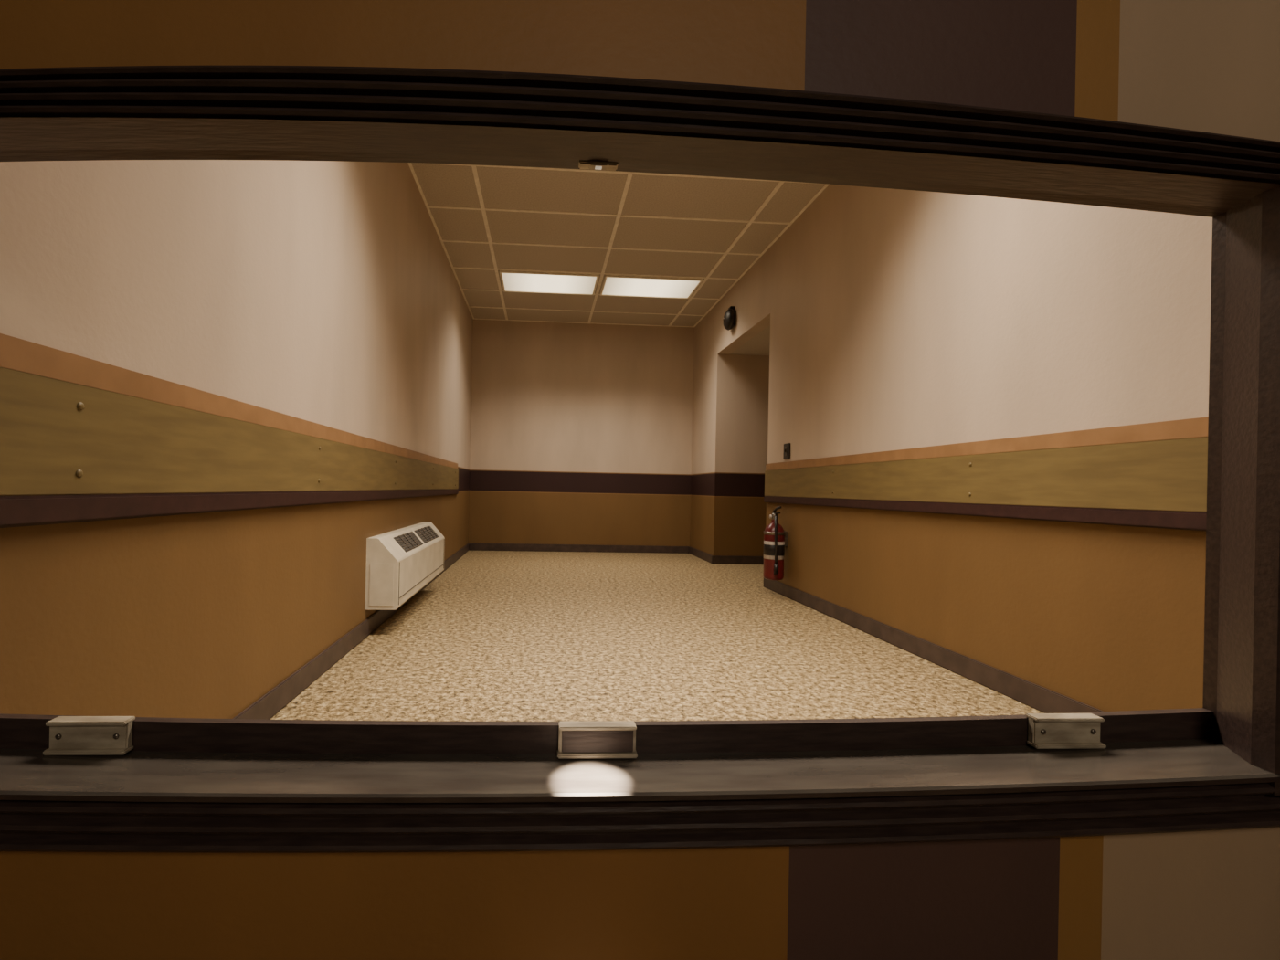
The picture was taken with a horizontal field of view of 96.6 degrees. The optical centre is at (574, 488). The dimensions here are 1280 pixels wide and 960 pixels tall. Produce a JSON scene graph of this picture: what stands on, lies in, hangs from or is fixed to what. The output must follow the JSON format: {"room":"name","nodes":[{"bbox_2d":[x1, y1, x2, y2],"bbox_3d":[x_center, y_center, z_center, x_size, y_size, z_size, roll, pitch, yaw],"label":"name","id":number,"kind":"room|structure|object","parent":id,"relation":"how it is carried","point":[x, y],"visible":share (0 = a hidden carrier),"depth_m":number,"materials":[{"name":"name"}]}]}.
{"room":"corridor","nodes":[
{"label":"corridor","id":0,"kind":"room"},
{"bbox_2d":[0,159,460,719],"bbox_3d":[-1.196,-0.694,3.538,0.120,3.000,5.400,1,0,-3],"label":"wall","id":1,"kind":"structure","parent":0,"point":[327,293],"depth_m":1.65,"materials":[{"name":"paint"}]},
{"bbox_2d":[0,333,458,528],"bbox_3d":[-1.135,-0.103,3.542,0.026,0.336,5.400,1,0,-3],"label":"trim","id":2,"kind":"structure","parent":1,"relation":"attached to","point":[82,439],"depth_m":1.35,"materials":[{"name":"wood"}]},
{"bbox_2d":[232,543,469,719],"bbox_3d":[-1.189,0.759,4.091,0.014,0.095,6.500,1,0,-3],"label":"baseboard","id":3,"kind":"structure","parent":1,"relation":"attached to","point":[266,707],"depth_m":2.39,"materials":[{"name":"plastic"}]},
{"bbox_2d":[365,521,444,610],"bbox_3d":[-1.087,0.465,3.809,0.173,0.387,1.473,1,0,-3],"label":"heater unit","id":4,"kind":"object","parent":1,"relation":"attached to","point":[401,562],"visible":1,"depth_m":3.25,"materials":[{"name":"beige metal"}]},
{"bbox_2d":[454,290,473,552],"bbox_3d":[-1.377,-0.698,6.783,0.120,3.000,1.100,1,0,-3],"label":"wall left end section","id":5,"kind":"structure","parent":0,"point":[466,321],"depth_m":6.73,"materials":[{"name":"beige paint"}]},
{"bbox_2d":[468,319,694,550],"bbox_3d":[0.040,-0.669,7.473,3.027,3.000,0.120,1,0,-3],"label":"wall","id":6,"kind":"structure","parent":0,"point":[581,433],"depth_m":7.41,"materials":[{"name":"paint"}]},
{"bbox_2d":[469,543,688,553],"bbox_3d":[0.074,0.784,7.410,2.879,0.095,0.014,1,0,-3],"label":"baseboard","id":7,"kind":"structure","parent":6,"relation":"attached to","point":[527,547],"depth_m":7.40,"materials":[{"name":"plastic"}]},
{"bbox_2d":[411,162,825,326],"bbox_3d":[0.316,-2.214,4.172,3.107,0.100,6.700,1,0,-3],"label":"ceiling","id":8,"kind":"structure","parent":0,"point":[441,185],"depth_m":4.74,"materials":[{"name":"tile"}]},
{"bbox_2d":[499,270,599,295],"bbox_3d":[-0.268,-2.164,5.977,1.000,0.021,0.570,1,0,-3],"label":"ceiling light panel","id":9,"kind":"object","parent":8,"relation":"in","point":[512,280],"depth_m":5.95,"materials":[{"name":"white plastic"}]},
{"bbox_2d":[407,162,828,327],"bbox_3d":[0.315,-2.161,4.172,2.907,0.010,6.500,1,0,-3],"label":"grid","id":10,"kind":"object","parent":8,"relation":"attached to","point":[482,208],"visible":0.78,"depth_m":4.92,"materials":[{"name":"paint"}]},
{"bbox_2d":[600,275,703,298],"bbox_3d":[0.795,-2.143,6.036,1.000,0.021,0.570,1,0,-3],"label":"ceiling light panel","id":11,"kind":"object","parent":8,"relation":"in","point":[613,285],"depth_m":6.01,"materials":[{"name":"white plastic"}]},
{"bbox_2d":[0,0,1279,959],"bbox_3d":[0.415,-0.662,0.874,6.100,3.000,0.100,1,0,-3],"label":"wall","id":12,"kind":"structure","parent":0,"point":[1206,66],"depth_m":0.81,"materials":[{"name":"paint"}]},
{"bbox_2d":[0,65,1279,853],"bbox_3d":[0.029,-0.035,0.835,2.350,1.081,0.135,1,0,-3],"label":"window","id":13,"kind":"structure","parent":12,"relation":"attached to","point":[185,785],"depth_m":0.82,"materials":[{"name":"black wood"}]},
{"bbox_2d":[42,716,135,755],"bbox_3d":[-0.717,0.366,0.839,0.115,0.048,0.026,1,0,-3],"label":"latch plate","id":14,"kind":"object","parent":13,"relation":"attached to","point":[68,735],"visible":1,"depth_m":0.83,"materials":[{"name":"metal"}]},
{"bbox_2d":[557,720,637,759],"bbox_3d":[0.035,0.391,0.881,0.124,0.048,0.026,1,0,-3],"label":"latch plate","id":15,"kind":"object","parent":13,"relation":"attached to","point":[576,740],"visible":1,"depth_m":0.87,"materials":[{"name":"metal"}]},
{"bbox_2d":[578,160,618,170],"bbox_3d":[0.036,-0.499,0.872,0.060,0.016,0.022,1,0,-3],"label":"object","id":16,"kind":"object","parent":13,"relation":"attached to","point":[597,165],"visible":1,"depth_m":0.87,"materials":[{"name":"metal"}]},
{"bbox_2d":[1026,713,1106,749],"bbox_3d":[0.799,0.395,0.923,0.119,0.048,0.026,1,0,-3],"label":"latch plate","id":17,"kind":"object","parent":13,"relation":"attached to","point":[1045,731],"visible":1,"depth_m":0.92,"materials":[{"name":"metal"}]},
{"bbox_2d":[269,550,1044,721],"bbox_3d":[0.334,0.887,2.674,6.200,0.100,9.700,1,0,-3],"label":"floor","id":18,"kind":"structure","parent":0,"point":[497,636],"depth_m":2.81,"materials":[{"name":"beige carpet"}]},
{"bbox_2d":[689,302,769,556],"bbox_3d":[2.349,-0.623,7.087,1.543,3.000,1.150,1,0,-3],"label":"wall","id":19,"kind":"structure","parent":0,"point":[729,442],"depth_m":6.49,"materials":[{"name":"beige paint"}]},
{"bbox_2d":[688,546,712,563],"bbox_3d":[1.547,0.814,6.983,0.014,0.095,1.030,1,0,-3],"label":"baseboard","id":20,"kind":"structure","parent":19,"relation":"attached to","point":[705,556],"depth_m":6.91,"materials":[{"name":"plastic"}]},
{"bbox_2d":[729,325,770,355],"bbox_3d":[2.565,-1.569,5.715,1.503,0.100,1.610,1,0,-3],"label":"ceiling","id":21,"kind":"structure","parent":0,"point":[758,344],"depth_m":6.09,"materials":[{"name":"paint"}]},
{"bbox_2d":[717,184,1212,711],"bbox_3d":[1.834,-0.633,3.742,0.140,3.000,5.470,1,0,-3],"label":"wall","id":22,"kind":"structure","parent":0,"point":[897,319],"depth_m":2.47,"materials":[{"name":"paint"}]},
{"bbox_2d":[722,306,736,330],"bbox_3d":[1.610,-1.778,5.927,0.114,0.240,0.220,1,0,-3],"label":"bell","id":23,"kind":"object","parent":22,"relation":"attached to","point":[729,321],"visible":1,"depth_m":5.86,"materials":[{"name":"black metal"}]},
{"bbox_2d":[762,506,788,580],"bbox_3d":[1.597,0.432,4.534,0.195,0.589,0.166,1,0,-42],"label":"fire extinguisher","id":24,"kind":"object","parent":22,"relation":"attached to","point":[775,536],"visible":1,"depth_m":4.47,"materials":[{"name":"red metal"}]},
{"bbox_2d":[782,443,790,459],"bbox_3d":[1.699,-0.298,4.557,0.026,0.125,0.110,1,0,-3],"label":"light switch","id":25,"kind":"object","parent":22,"relation":"attached to","point":[787,447],"visible":1,"depth_m":4.54,"materials":[{"name":"black plastic"}]},
{"bbox_2d":[763,578,1102,713],"bbox_3d":[1.770,0.818,2.984,0.014,0.095,3.960,1,0,-3],"label":"baseboard","id":26,"kind":"structure","parent":22,"relation":"attached to","point":[1043,700],"depth_m":2.68,"materials":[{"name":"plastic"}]},
{"bbox_2d":[763,416,1208,530],"bbox_3d":[1.782,-0.044,2.984,0.026,0.336,3.960,1,0,-3],"label":"trim","id":27,"kind":"structure","parent":22,"relation":"attached to","point":[1151,475],"depth_m":2.22,"materials":[{"name":"wood"}]},
{"bbox_3d":[2.540,-0.319,5.715,1.503,2.400,1.610,1,0,-3],"label":"wall","id":28,"kind":"structure","parent":0,"visible":0},
{"bbox_2d":[711,555,763,564],"bbox_3d":[2.346,0.830,6.505,1.557,0.095,0.014,1,0,-3],"label":"baseboard","id":29,"kind":"structure","parent":28,"relation":"attached to","point":[715,559],"depth_m":6.47,"materials":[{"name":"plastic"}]}
]}

